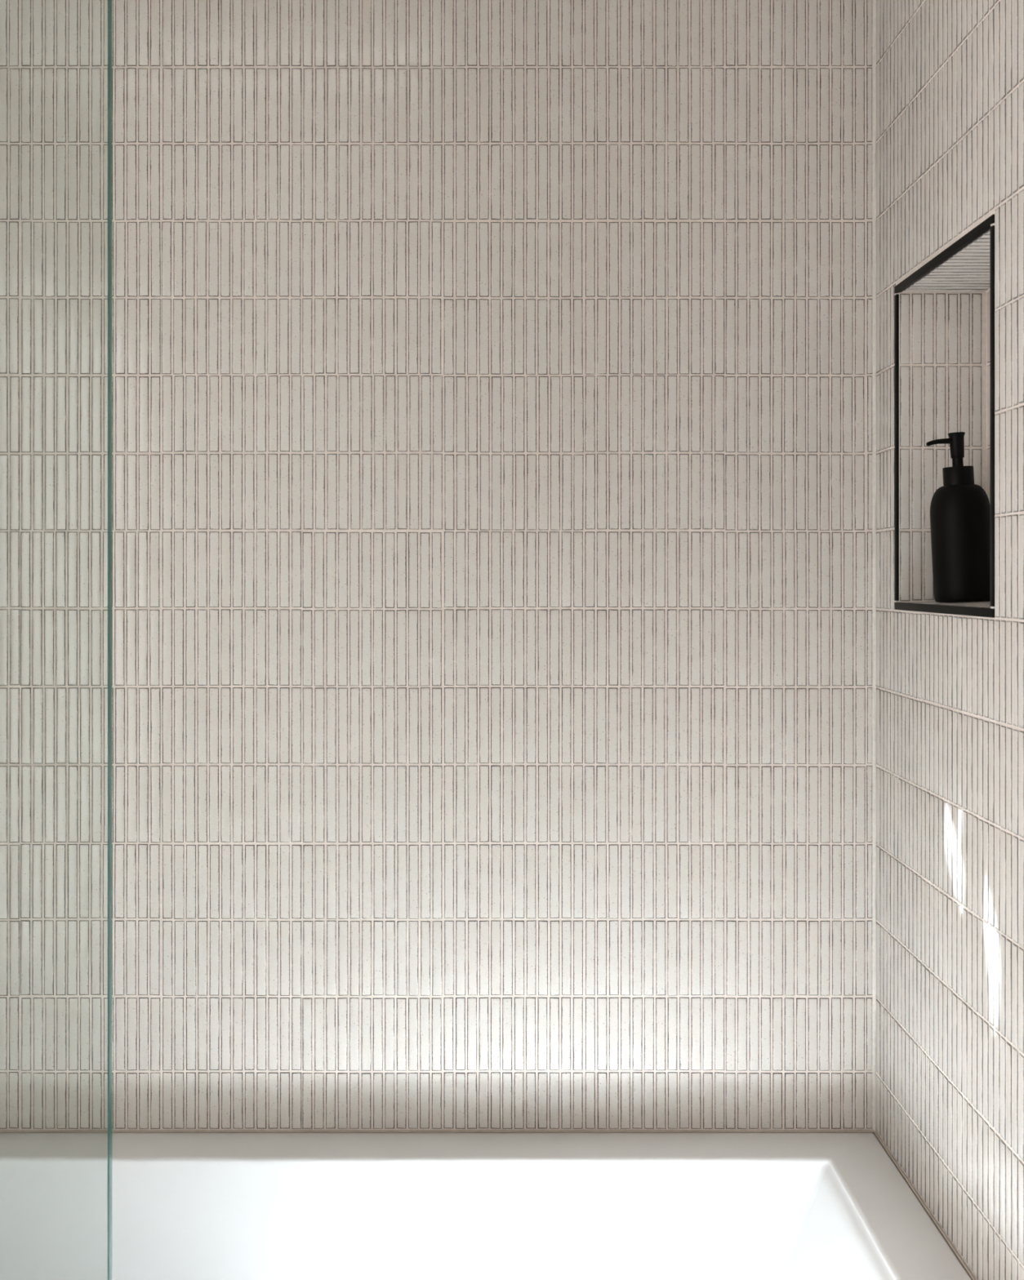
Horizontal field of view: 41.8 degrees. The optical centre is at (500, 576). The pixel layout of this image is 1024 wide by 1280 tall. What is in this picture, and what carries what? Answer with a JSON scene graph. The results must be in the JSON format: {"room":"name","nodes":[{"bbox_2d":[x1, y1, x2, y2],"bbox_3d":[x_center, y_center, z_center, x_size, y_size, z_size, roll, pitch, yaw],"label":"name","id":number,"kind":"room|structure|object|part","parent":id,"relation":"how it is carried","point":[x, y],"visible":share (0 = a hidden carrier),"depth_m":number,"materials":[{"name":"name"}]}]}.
{"room":"bathroom","nodes":[
{"label":"bathroom","id":0,"kind":"room"},
{"bbox_2d":[0,0,875,1134],"bbox_3d":[-0.211,0.138,2.112,2.070,2.543,0.122,0,0,0],"label":"wall","id":1,"kind":"structure","parent":0,"point":[491,380],"depth_m":2.05,"materials":[{"name":"tile"}]},
{"bbox_2d":[871,0,1023,1279],"bbox_3d":[0.681,0.138,0.404,0.226,2.542,3.300,0,0,0],"label":"wall","id":2,"kind":"structure","parent":0,"point":[948,75],"depth_m":1.71,"materials":[{"name":"tile"}]},
{"bbox_2d":[893,213,995,617],"bbox_3d":[0.651,-0.187,1.752,0.161,0.469,0.392,0,0,0],"label":"wall niche","id":3,"kind":"object","parent":2,"relation":"attached to","point":[944,309],"visible":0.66,"depth_m":1.94,"materials":[{"name":"tile"}]},
{"bbox_3d":[0.574,-0.187,1.942,0.004,0.444,0.010,0,0,0],"label":"edge trim","id":4,"kind":"part","parent":3,"relation":"part of","materials":[{"name":"black metal"}]},
{"bbox_3d":[0.575,0.042,1.752,0.007,0.011,0.390,0,0,0],"label":"edge trim","id":5,"kind":"part","parent":3,"relation":"part of","materials":[{"name":"black metal"}]},
{"bbox_3d":[0.575,-0.416,1.752,0.007,0.011,0.390,0,0,0],"label":"edge trim","id":6,"kind":"part","parent":3,"relation":"part of","materials":[{"name":"black"}]},
{"bbox_2d":[925,431,990,602],"bbox_3d":[0.636,-0.082,1.848,0.084,0.234,0.082,0,0,30],"label":"soap dispenser","id":7,"kind":"object","parent":3,"relation":"in","point":[960,508],"visible":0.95,"depth_m":1.82,"materials":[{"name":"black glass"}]},
{"bbox_3d":[0.604,-0.185,1.843,0.042,0.012,0.008,0,0,-12],"label":"spout","id":8,"kind":"part","parent":7,"relation":"part of","materials":[{"name":"black plastic"}]},
{"bbox_3d":[0.630,-0.158,1.848,0.015,0.016,0.015,-3,0,0],"label":"pump stem","id":9,"kind":"part","parent":7,"relation":"part of","materials":[{"name":"black plastic"}]},
{"bbox_2d":[929,484,990,602],"bbox_3d":[0.635,-0.048,1.848,0.080,0.164,0.080,-3,0,0],"label":"bottle","id":10,"kind":"object","parent":7,"relation":"attached to","point":[960,513],"depth_m":1.81,"materials":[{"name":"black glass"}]},
{"bbox_3d":[0.574,-0.187,1.562,0.004,0.444,0.010,0,0,0],"label":"edge trim","id":11,"kind":"part","parent":3,"relation":"part of","materials":[{"name":"black metal"}]},
{"bbox_3d":[-0.211,1.460,0.403,2.070,0.100,3.540,0,0,0],"label":"floor","id":12,"kind":"structure","parent":0,"visible":0},
{"bbox_2d":[0,1129,975,1279],"bbox_3d":[-0.286,1.128,1.670,1.717,0.562,0.764,0,0,0],"label":"bathtub","id":13,"kind":"object","parent":12,"relation":"on","point":[185,1206],"visible":1,"depth_m":1.95,"materials":[{"name":"white ceramic"}]},
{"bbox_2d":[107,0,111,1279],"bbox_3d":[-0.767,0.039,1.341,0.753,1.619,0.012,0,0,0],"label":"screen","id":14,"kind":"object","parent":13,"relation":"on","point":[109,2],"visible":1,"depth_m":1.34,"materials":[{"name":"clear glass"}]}
]}

